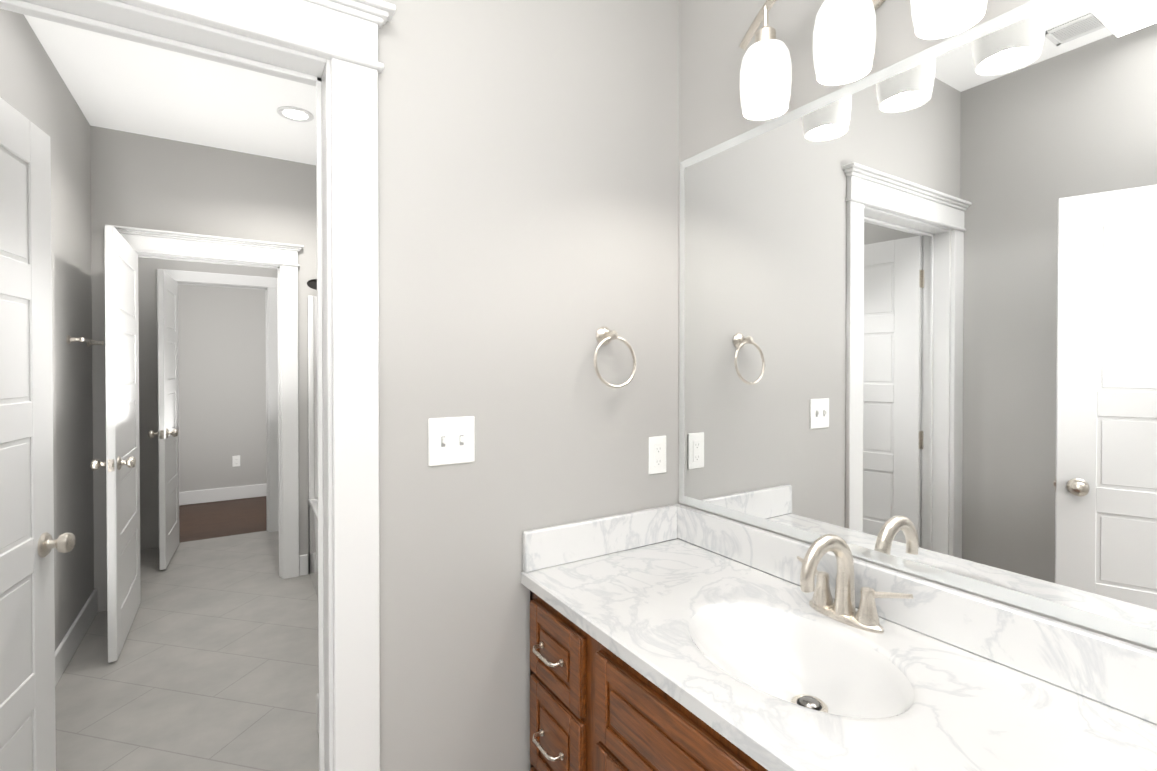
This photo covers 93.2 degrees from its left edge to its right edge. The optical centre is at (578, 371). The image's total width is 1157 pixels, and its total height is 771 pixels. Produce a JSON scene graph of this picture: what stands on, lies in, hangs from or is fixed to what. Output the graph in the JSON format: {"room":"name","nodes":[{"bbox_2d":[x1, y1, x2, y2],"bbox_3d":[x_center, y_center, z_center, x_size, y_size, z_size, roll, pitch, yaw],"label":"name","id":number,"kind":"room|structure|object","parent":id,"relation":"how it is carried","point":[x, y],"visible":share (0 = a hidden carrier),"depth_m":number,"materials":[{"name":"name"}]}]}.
{"room":"bathroom","nodes":[
{"label":"bathroom","id":0,"kind":"room"},
{"bbox_2d":[0,9,93,650],"bbox_3d":[-1.687,0.009,1.295,0.120,2.740,6.770,0,1,-32],"label":"wall","id":1,"kind":"structure","parent":0,"point":[34,89],"depth_m":2.61,"materials":[{"name":"grey paint"}]},
{"bbox_2d":[55,589,97,686],"bbox_3d":[-2.024,1.305,1.970,0.015,0.135,2.649,0,1,-32],"label":"baseboard","id":2,"kind":"structure","parent":1,"relation":"attached to","point":[70,641],"depth_m":2.66,"materials":[{"name":"white paint"}]},
{"bbox_2d":[66,335,103,346],"bbox_3d":[-2.536,-0.155,2.821,0.066,0.044,0.472,0,1,-32],"label":"towel bar","id":3,"kind":"object","parent":1,"relation":"attached to","point":[69,339],"visible":1,"depth_m":2.64,"materials":[{"name":"silver metal"}]},
{"bbox_2d":[24,15,315,164],"bbox_3d":[-0.495,-1.398,1.959,2.860,0.060,6.890,0,1,-32],"label":"ceiling","id":4,"kind":"structure","parent":0,"point":[115,83],"depth_m":2.72,"materials":[{"name":"white paint"}]},
{"bbox_2d":[277,106,313,121],"bbox_3d":[-1.512,-1.372,2.921,0.176,0.008,0.176,0,1,-32],"label":"recessed light","id":5,"kind":"object","parent":4,"relation":"in","point":[296,114],"visible":1,"depth_m":2.91,"materials":[{"name":"white paint"}]},
{"bbox_2d":[55,531,318,770],"bbox_3d":[-0.479,1.403,1.959,2.860,0.060,6.830,0,1,-32],"label":"floor","id":6,"kind":"structure","parent":0,"point":[214,666],"depth_m":2.46,"materials":[{"name":"grey tile"}]},
{"bbox_2d":[307,295,317,597],"bbox_3d":[-0.962,0.426,3.739,1.531,1.860,0.761,0,1,-32],"label":"shower","id":7,"kind":"object","parent":6,"relation":"on","point":[312,444],"visible":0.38,"depth_m":3.62,"materials":[{"name":"white"}]},
{"bbox_2d":[521,504,1156,770],"bbox_3d":[0.401,0.860,1.044,0.576,1.042,1.245,0,1,-32],"label":"bathroom vanity","id":8,"kind":"object","parent":6,"relation":"on","point":[677,637],"visible":1,"depth_m":1.06,"materials":[{"name":"white stone"}]},
{"bbox_2d":[90,126,316,611],"bbox_3d":[-1.656,-0.015,3.823,2.620,2.740,0.120,0,1,-32],"label":"wall","id":9,"kind":"structure","parent":0,"point":[146,182],"depth_m":3.31,"materials":[{"name":"grey paint"}]},
{"bbox_2d":[90,226,140,662],"bbox_3d":[-2.374,0.337,2.861,0.165,2.030,0.766,0,1,-32],"label":"room door","id":10,"kind":"structure","parent":9,"relation":"in","point":[121,463],"depth_m":2.69,"materials":[{"name":"white paint"}]},
{"bbox_2d":[105,225,303,578],"bbox_3d":[-2.273,0.266,3.408,0.998,2.186,0.172,0,1,-32],"label":"door frame","id":11,"kind":"structure","parent":9,"relation":"attached to","point":[181,244],"depth_m":3.57,"materials":[{"name":"white paint"}]},
{"bbox_2d":[307,279,316,289],"bbox_3d":[-1.666,-0.609,3.499,0.160,0.200,0.411,0,1,-32],"label":"shower","id":12,"kind":"object","parent":9,"relation":"attached to","point":[312,283],"visible":0.17,"depth_m":3.33,"materials":[{"name":"silver metal"}]},
{"bbox_2d":[138,257,276,549],"bbox_3d":[-2.909,-0.020,4.454,1.169,2.740,0.120,0,1,-32],"label":"wall","id":13,"kind":"structure","parent":0,"point":[147,305],"depth_m":4.16,"materials":[{"name":"grey paint"}]},
{"bbox_2d":[148,270,179,569],"bbox_3d":[-2.973,0.327,3.974,0.165,2.030,0.640,0,1,-29],"label":"hall door","id":14,"kind":"structure","parent":13,"relation":"in","point":[167,433],"depth_m":3.83,"materials":[{"name":"white paint"}]},
{"bbox_2d":[157,269,278,546],"bbox_3d":[-2.899,0.282,4.451,0.826,2.135,0.139,0,1,-32],"label":"door frame","id":15,"kind":"structure","parent":13,"relation":"attached to","point":[270,283],"depth_m":4.58,"materials":[{"name":"white paint"}]},
{"bbox_2d":[178,285,265,491],"bbox_3d":[-3.671,-0.032,5.734,4.400,2.740,0.120,0,1,-32],"label":"wall","id":16,"kind":"structure","parent":0,"point":[222,370],"depth_m":5.65,"materials":[{"name":"grey paint"}]},
{"bbox_2d":[179,484,265,505],"bbox_3d":[-3.635,1.271,5.689,4.400,0.135,0.015,0,1,-32],"label":"baseboard","id":17,"kind":"structure","parent":16,"relation":"attached to","point":[258,490],"depth_m":5.65,"materials":[{"name":"white paint"}]},
{"bbox_2d":[232,455,239,466],"bbox_3d":[-3.581,0.938,5.724,0.070,0.114,0.008,0,1,-32],"label":"outlet","id":18,"kind":"object","parent":16,"relation":"attached to","point":[235,461],"visible":1,"depth_m":5.72,"materials":[{"name":"white plastic"}]},
{"bbox_2d":[179,496,266,542],"bbox_3d":[-3.291,1.373,5.141,4.640,0.060,1.550,0,1,-32],"label":"floor","id":19,"kind":"structure","parent":0,"point":[202,521],"depth_m":5.00,"materials":[{"name":"brown wood"}]},
{"bbox_2d":[378,0,678,770],"bbox_3d":[-0.505,0.009,1.276,1.862,2.740,0.120,0,1,-32],"label":"wall","id":20,"kind":"structure","parent":0,"point":[528,197],"depth_m":1.40,"materials":[{"name":"grey paint"}]},
{"bbox_2d":[0,97,75,770],"bbox_3d":[-1.368,0.352,1.224,0.165,2.030,0.730,0,1,-24],"label":"bathroom door","id":21,"kind":"structure","parent":20,"relation":"in","point":[28,543],"depth_m":1.43,"materials":[{"name":"white paint"}]},
{"bbox_2d":[0,0,395,770],"bbox_3d":[-0.868,0.288,1.032,0.984,2.186,0.191,0,1,-32],"label":"door frame","id":22,"kind":"structure","parent":20,"relation":"attached to","point":[342,35],"depth_m":1.19,"materials":[{"name":"white paint"}]},
{"bbox_2d":[317,693,318,733],"bbox_3d":[-0.787,1.307,1.771,0.019,0.135,0.779,0,1,-32],"label":"baseboard","id":23,"kind":"structure","parent":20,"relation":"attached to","point":[317,693],"depth_m":2.08,"materials":[{"name":"white paint"}]},
{"bbox_2d":[428,416,474,465],"bbox_3d":[-0.304,0.168,1.323,0.116,0.114,0.017,0,1,-32],"label":"switch plate","id":24,"kind":"object","parent":20,"relation":"attached to","point":[451,440],"visible":1,"depth_m":1.32,"materials":[{"name":"white plastic"}]},
{"bbox_2d":[593,326,635,387],"bbox_3d":[0.092,-0.041,1.543,0.145,0.176,0.063,0,1,-32],"label":"towel ring","id":25,"kind":"object","parent":20,"relation":"attached to","point":[605,335],"visible":1,"depth_m":1.54,"materials":[{"name":"silver metal"}]},
{"bbox_2d":[649,435,665,474],"bbox_3d":[0.242,0.255,1.672,0.070,0.114,0.008,0,1,-32],"label":"outlet","id":26,"kind":"object","parent":20,"relation":"attached to","point":[657,454],"visible":1,"depth_m":1.67,"materials":[{"name":"white plastic"}]},
{"bbox_2d":[678,0,1156,651],"bbox_3d":[1.078,0.015,0.617,0.120,2.740,2.921,0,1,-32],"label":"wall","id":27,"kind":"structure","parent":0,"point":[712,34],"depth_m":1.51,"materials":[{"name":"grey paint"}]},
{"bbox_2d":[739,0,987,120],"bbox_3d":[0.570,-0.769,1.134,0.182,0.319,0.549,0,1,-32],"label":"sconce","id":28,"kind":"object","parent":27,"relation":"attached to","point":[844,37],"visible":1,"depth_m":1.10,"materials":[{"name":"white glass"}]},
{"bbox_2d":[679,0,1156,647],"bbox_3d":[0.643,-0.116,1.188,0.006,1.063,1.234,0,1,-32],"label":"mirror","id":29,"kind":"object","parent":27,"relation":"attached to","point":[919,314],"visible":1,"depth_m":1.05,"materials":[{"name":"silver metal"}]}
]}

